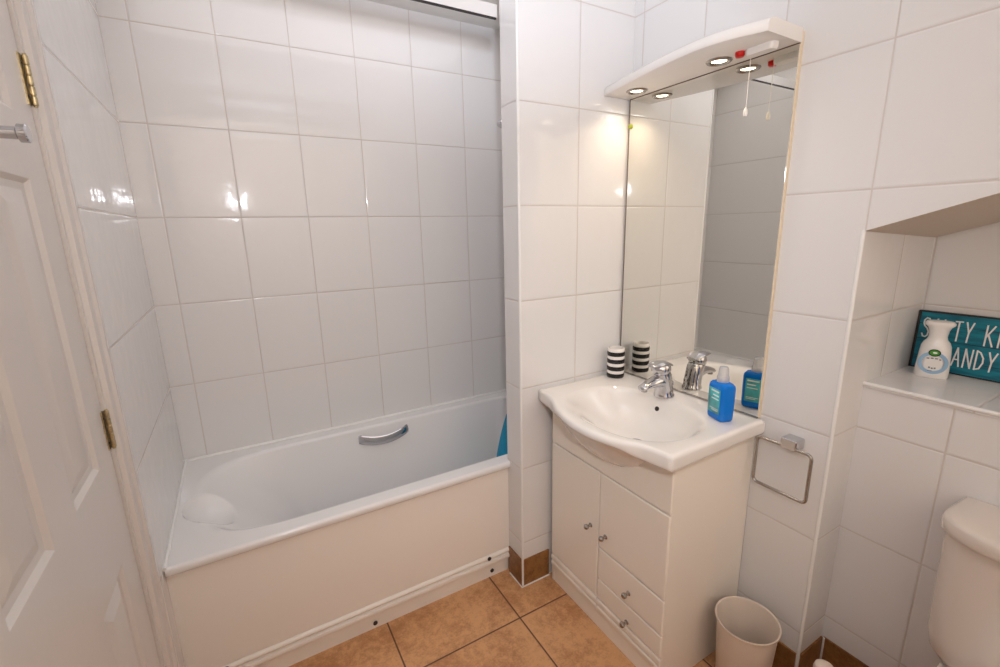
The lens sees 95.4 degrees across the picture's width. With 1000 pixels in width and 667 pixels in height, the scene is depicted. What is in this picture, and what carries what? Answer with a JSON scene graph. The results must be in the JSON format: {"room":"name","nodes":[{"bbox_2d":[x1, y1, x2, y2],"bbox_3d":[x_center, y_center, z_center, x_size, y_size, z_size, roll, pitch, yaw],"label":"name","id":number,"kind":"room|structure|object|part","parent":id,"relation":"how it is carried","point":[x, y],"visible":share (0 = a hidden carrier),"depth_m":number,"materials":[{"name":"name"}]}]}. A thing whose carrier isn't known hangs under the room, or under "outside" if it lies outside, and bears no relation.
{"room":"bathroom","nodes":[
{"label":"bathroom","id":0,"kind":"room"},
{"bbox_2d":[32,0,184,666],"bbox_3d":[-0.521,0.200,0.284,0.100,2.420,3.450,-9,15,-29],"label":"wall","id":1,"kind":"structure","parent":0,"point":[70,32],"depth_m":1.30,"materials":[{"name":"tile"}]},
{"bbox_2d":[0,0,160,666],"bbox_3d":[-0.669,0.315,0.711,0.096,1.999,0.682,-9,15,-29],"label":"door","id":2,"kind":"structure","parent":1,"relation":"in","point":[72,595],"depth_m":0.74,"materials":[{"name":"white paint"}]},
{"bbox_2d":[6,0,178,666],"bbox_3d":[-0.697,0.281,0.682,0.081,2.090,0.861,-9,15,-29],"label":"trim","id":3,"kind":"structure","parent":1,"relation":"attached to","point":[22,14],"depth_m":0.95,"materials":[{"name":"white paint"}]},
{"bbox_2d":[412,0,496,19],"bbox_3d":[-0.511,-1.009,1.238,1.159,0.064,0.024,-9,15,-29],"label":"shower rail","id":4,"kind":"object","parent":1,"relation":"attached to","point":[473,7],"visible":1,"depth_m":1.47,"materials":[{"name":"white metal"}]},
{"bbox_2d":[95,0,505,459],"bbox_3d":[-0.436,-0.273,2.333,2.360,2.420,0.100,-9,15,-29],"label":"wall","id":5,"kind":"structure","parent":0,"point":[317,185],"depth_m":1.99,"materials":[{"name":"tile"}]},
{"bbox_2d":[162,389,505,571],"bbox_3d":[-0.424,0.496,2.012,1.674,0.015,0.742,-9,15,-29],"label":"trim","id":6,"kind":"structure","parent":5,"relation":"attached to","point":[165,564],"depth_m":2.04,"materials":[{"name":"white plastic"}]},
{"bbox_2d":[366,0,499,29],"bbox_3d":[0.421,-1.164,0.548,2.380,0.080,3.650,-9,15,-29],"label":"trim","id":7,"kind":"structure","parent":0,"point":[411,5],"depth_m":2.06,"materials":[{"name":"white paint"}]},
{"bbox_2d":[497,119,501,128],"bbox_3d":[0.130,-0.575,2.119,0.304,0.780,0.080,-9,15,-29],"label":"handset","id":8,"kind":"object","parent":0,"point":[499,124],"visible":0.08,"depth_m":1.97,"materials":[{"name":"silver metal"}]},
{"bbox_2d":[289,557,715,666],"bbox_3d":[0.473,1.272,1.108,2.380,0.080,3.650,-9,15,-29],"label":"floor","id":9,"kind":"structure","parent":0,"point":[493,621],"depth_m":1.67,"materials":[{"name":"orange tile"}]},
{"bbox_2d":[165,391,509,666],"bbox_3d":[-0.417,0.757,2.070,1.670,0.529,0.735,-9,15,-29],"label":"bathtub","id":10,"kind":"object","parent":9,"relation":"on","point":[285,553],"visible":0.88,"depth_m":1.70,"materials":[{"name":"white plastic"}]},
{"bbox_2d":[165,391,509,576],"bbox_3d":[-0.417,0.694,2.056,1.667,0.399,0.735,-9,15,-29],"label":"tub","id":11,"kind":"object","parent":10,"relation":"in","point":[420,493],"depth_m":1.82,"materials":[{"name":"white plastic"}]},
{"bbox_2d":[496,414,507,456],"bbox_3d":[0.052,0.608,2.288,0.205,0.374,0.255,-9,15,-29],"label":"bath mat","id":12,"kind":"object","parent":10,"relation":"in","point":[502,447],"visible":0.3,"depth_m":2.26,"materials":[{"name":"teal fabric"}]},
{"bbox_2d":[551,413,754,666],"bbox_3d":[0.508,0.683,1.696,0.416,0.804,0.573,-9,15,-29],"label":"vanity unit","id":13,"kind":"object","parent":9,"relation":"on","point":[648,552],"visible":0.87,"depth_m":1.49,"materials":[{"name":"white wood"}]},
{"bbox_3d":[0.293,0.973,1.804,0.019,0.058,0.276,-9,15,-29],"label":"rail","id":14,"kind":"part","parent":13,"relation":"part of","materials":[{"name":"white wood"}]},
{"bbox_3d":[0.288,0.697,1.741,0.018,0.502,0.276,-9,15,-29],"label":"door","id":15,"kind":"part","parent":13,"relation":"part of","materials":[{"name":"white wood"}]},
{"bbox_3d":[0.317,0.696,1.642,0.028,0.019,0.019,-9,15,-29],"label":"knob","id":16,"kind":"part","parent":13,"relation":"part of","materials":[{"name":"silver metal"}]},
{"bbox_3d":[0.355,0.710,1.577,0.028,0.019,0.019,-9,15,-29],"label":"knob","id":17,"kind":"part","parent":13,"relation":"part of","materials":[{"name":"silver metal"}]},
{"bbox_3d":[0.418,0.982,1.538,0.028,0.019,0.019,-9,15,-29],"label":"knob","id":18,"kind":"part","parent":13,"relation":"part of","materials":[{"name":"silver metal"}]},
{"bbox_3d":[0.417,0.869,1.510,0.028,0.019,0.019,-9,15,-29],"label":"knob","id":19,"kind":"part","parent":13,"relation":"part of","materials":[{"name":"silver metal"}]},
{"bbox_3d":[0.437,1.025,1.563,0.019,0.058,0.290,-9,15,-29],"label":"rail","id":20,"kind":"part","parent":13,"relation":"part of","materials":[{"name":"white wood"}]},
{"bbox_3d":[0.436,0.955,1.547,0.018,0.080,0.290,-9,15,-29],"label":"drawer","id":21,"kind":"part","parent":13,"relation":"part of","materials":[{"name":"white wood"}]},
{"bbox_3d":[0.433,0.851,1.523,0.018,0.126,0.290,-9,15,-29],"label":"drawer","id":22,"kind":"part","parent":13,"relation":"part of","materials":[{"name":"white wood"}]},
{"bbox_3d":[0.429,0.645,1.475,0.018,0.288,0.290,-9,15,-29],"label":"door","id":23,"kind":"part","parent":13,"relation":"part of","materials":[{"name":"white wood"}]},
{"bbox_2d":[538,373,764,471],"bbox_3d":[0.456,0.338,1.585,0.522,0.183,0.632,-9,15,-29],"label":"washbasin","id":24,"kind":"object","parent":13,"relation":"in","point":[622,425],"visible":0.94,"depth_m":1.55,"materials":[{"name":"white ceramic"}]},
{"bbox_2d":[606,346,624,378],"bbox_3d":[0.472,0.117,1.856,0.070,0.124,0.070,-9,15,-29],"label":"tumbler","id":25,"kind":"object","parent":24,"relation":"on","point":[615,354],"visible":1,"depth_m":1.83,"materials":[{"name":"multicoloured ceramic"}]},
{"bbox_2d":[638,360,673,398],"bbox_3d":[0.562,0.164,1.621,0.168,0.135,0.070,-9,15,-29],"label":"mixer tap","id":26,"kind":"object","parent":24,"relation":"on","point":[662,383],"visible":1,"depth_m":1.60,"materials":[{"name":"silver metal"}]},
{"bbox_3d":[0.544,0.182,1.615,0.125,0.068,0.056,-9,15,-29],"label":"spout","id":27,"kind":"part","parent":26,"relation":"part of","materials":[{"name":"silver metal"}]},
{"bbox_3d":[0.566,0.121,1.614,0.097,0.048,0.065,-9,15,-29],"label":"lever","id":28,"kind":"part","parent":26,"relation":"part of","materials":[{"name":"silver metal"}]},
{"bbox_2d":[707,366,735,421],"bbox_3d":[0.698,0.186,1.431,0.053,0.171,0.075,-4,13,-12],"label":"soap bottle","id":29,"kind":"object","parent":24,"relation":"on","point":[721,397],"visible":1,"depth_m":1.41,"materials":[{"name":"blue plastic"}]},
{"bbox_2d":[715,596,781,666],"bbox_3d":[0.769,1.013,1.438,0.183,0.264,0.183,-9,15,-29],"label":"waste bin","id":30,"kind":"object","parent":9,"relation":"on","point":[748,634],"visible":1,"depth_m":1.44,"materials":[{"name":"beige plastic"}]},
{"bbox_2d":[813,659,832,666],"bbox_3d":[0.893,1.039,1.276,0.100,0.280,0.100,-9,15,-29],"label":"toilet brush","id":31,"kind":"object","parent":9,"relation":"on","point":[818,662],"visible":1,"depth_m":1.25,"materials":[{"name":"white plastic"}]},
{"bbox_2d":[928,497,999,666],"bbox_3d":[1.000,0.862,0.910,0.656,0.785,0.410,-9,15,-29],"label":"toilet","id":32,"kind":"object","parent":9,"relation":"on","point":[964,614],"visible":1,"depth_m":1.05,"materials":[{"name":"beige ceramic"}]},
{"bbox_2d":[936,661,947,666],"bbox_3d":[1.167,0.886,1.015,0.220,0.084,0.300,-9,15,-29],"label":"seat","id":33,"kind":"object","parent":32,"relation":"attached to","point":[941,664],"depth_m":1.12,"materials":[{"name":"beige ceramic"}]},
{"bbox_3d":[1.192,0.477,0.941,0.195,0.041,0.410,-9,15,-29],"label":"cistern lid","id":34,"kind":"part","parent":32,"relation":"part of","materials":[{"name":"beige ceramic"}]},
{"bbox_2d":[499,0,635,572],"bbox_3d":[0.266,-0.166,1.802,0.513,2.420,0.105,-9,15,-29],"label":"wall pier","id":35,"kind":"object","parent":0,"point":[574,137],"visible":0.67,"depth_m":1.67,"materials":[{"name":"tile"}]},
{"bbox_2d":[515,0,523,585],"bbox_3d":[0.072,-0.124,1.637,0.011,2.420,0.011,-9,15,-29],"label":"trim","id":36,"kind":"structure","parent":35,"relation":"attached to","point":[516,1],"depth_m":1.61,"materials":[{"name":"white plastic"}]},
{"bbox_2d":[509,546,548,584],"bbox_3d":[0.124,0.978,1.961,0.136,0.125,0.108,-9,15,-29],"label":"baseboard","id":37,"kind":"object","parent":35,"relation":"attached to","point":[536,566],"visible":1,"depth_m":1.92,"materials":[{"name":"brown tile"}]},
{"bbox_2d":[633,0,999,652],"bbox_3d":[1.221,-0.063,1.264,0.588,2.420,3.450,-9,15,-29],"label":"wall","id":38,"kind":"structure","parent":0,"point":[848,44],"depth_m":1.22,"materials":[{"name":"tile"}]},
{"bbox_2d":[510,572,824,658],"bbox_3d":[0.563,1.016,1.756,1.125,0.126,0.113,4,14,21],"label":"trim","id":39,"kind":"structure","parent":38,"relation":"attached to","point":[823,640],"depth_m":1.90,"materials":[{"name":"white plastic"}]},
{"bbox_2d":[604,17,804,418],"bbox_3d":[0.571,-0.310,1.525,0.217,1.099,0.612,-9,15,-29],"label":"mirror","id":40,"kind":"object","parent":38,"relation":"attached to","point":[712,118],"visible":1,"depth_m":1.48,"materials":[{"name":"silver mirror"}]},
{"bbox_2d":[626,88,646,94],"bbox_3d":[0.480,-0.849,1.597,0.072,0.006,0.072,-9,15,-29],"label":"recessed light","id":41,"kind":"object","parent":40,"relation":"attached to","point":[629,91],"depth_m":1.60,"materials":[{"name":"silver"}]},
{"bbox_2d":[706,56,732,66],"bbox_3d":[0.637,-0.789,1.322,0.072,0.006,0.072,-9,15,-29],"label":"recessed light","id":42,"kind":"object","parent":40,"relation":"attached to","point":[714,61],"depth_m":1.32,"materials":[{"name":"silver"}]},
{"bbox_2d":[743,40,778,116],"bbox_3d":[0.704,-0.690,1.238,0.034,0.165,0.084,-9,15,-29],"label":"switch","id":43,"kind":"object","parent":40,"relation":"attached to","point":[767,46],"depth_m":1.22,"materials":[{"name":"white plastic"}]},
{"bbox_2d":[752,434,812,503],"bbox_3d":[0.860,0.394,1.375,0.047,0.183,0.166,-9,15,-29],"label":"towel ring","id":44,"kind":"object","parent":38,"relation":"attached to","point":[791,442],"visible":1,"depth_m":1.34,"materials":[{"name":"silver metal"}]},
{"bbox_2d":[772,636,868,666],"bbox_3d":[1.408,1.216,0.808,0.147,0.125,2.025,-9,15,-29],"label":"baseboard","id":45,"kind":"structure","parent":38,"relation":"attached to","point":[784,656],"depth_m":1.47,"materials":[{"name":"brown tile"}]},
{"bbox_2d":[794,230,865,666],"bbox_3d":[0.934,0.438,1.310,0.011,1.436,0.011,-9,15,-29],"label":"trim","id":46,"kind":"structure","parent":38,"relation":"attached to","point":[863,232],"depth_m":1.27,"materials":[{"name":"white plastic"}]},
{"bbox_2d":[819,387,999,666],"bbox_3d":[1.652,0.782,0.735,0.317,0.992,1.814,-9,15,-29],"label":"wall","id":47,"kind":"structure","parent":0,"point":[912,460],"depth_m":1.28,"materials":[{"name":"tile"}]},
{"bbox_2d":[863,366,999,418],"bbox_3d":[1.640,0.293,0.622,0.321,0.013,1.814,-9,15,-29],"label":"shelf","id":48,"kind":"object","parent":47,"relation":"on","point":[984,394],"depth_m":1.25,"materials":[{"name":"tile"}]},
{"bbox_2d":[913,319,956,379],"bbox_3d":[1.277,0.044,1.333,0.076,0.166,0.064,11,18,44],"label":"air freshener","id":49,"kind":"object","parent":48,"relation":"on","point":[933,360],"visible":1,"depth_m":1.31,"materials":[{"name":"white plastic"}]},
{"bbox_2d":[908,309,999,382],"bbox_3d":[1.448,0.065,1.198,0.023,0.180,0.560,-9,15,-29],"label":"wall sign","id":50,"kind":"object","parent":48,"relation":"on","point":[975,339],"visible":0.73,"depth_m":1.32,"materials":[{"name":"teal paint"}]},
{"bbox_2d":[863,381,999,416],"bbox_3d":[1.503,0.309,0.544,0.011,0.012,1.814,-9,15,-29],"label":"trim","id":51,"kind":"structure","parent":47,"relation":"attached to","point":[942,401],"depth_m":1.17,"materials":[{"name":"white plastic"}]},
{"bbox_2d":[921,222,999,317],"bbox_3d":[1.835,0.262,0.731,0.130,2.000,1.814,-9,15,-29],"label":"wall niche","id":52,"kind":"object","parent":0,"point":[963,277],"depth_m":1.32,"materials":[{"name":"tile"}]}
]}

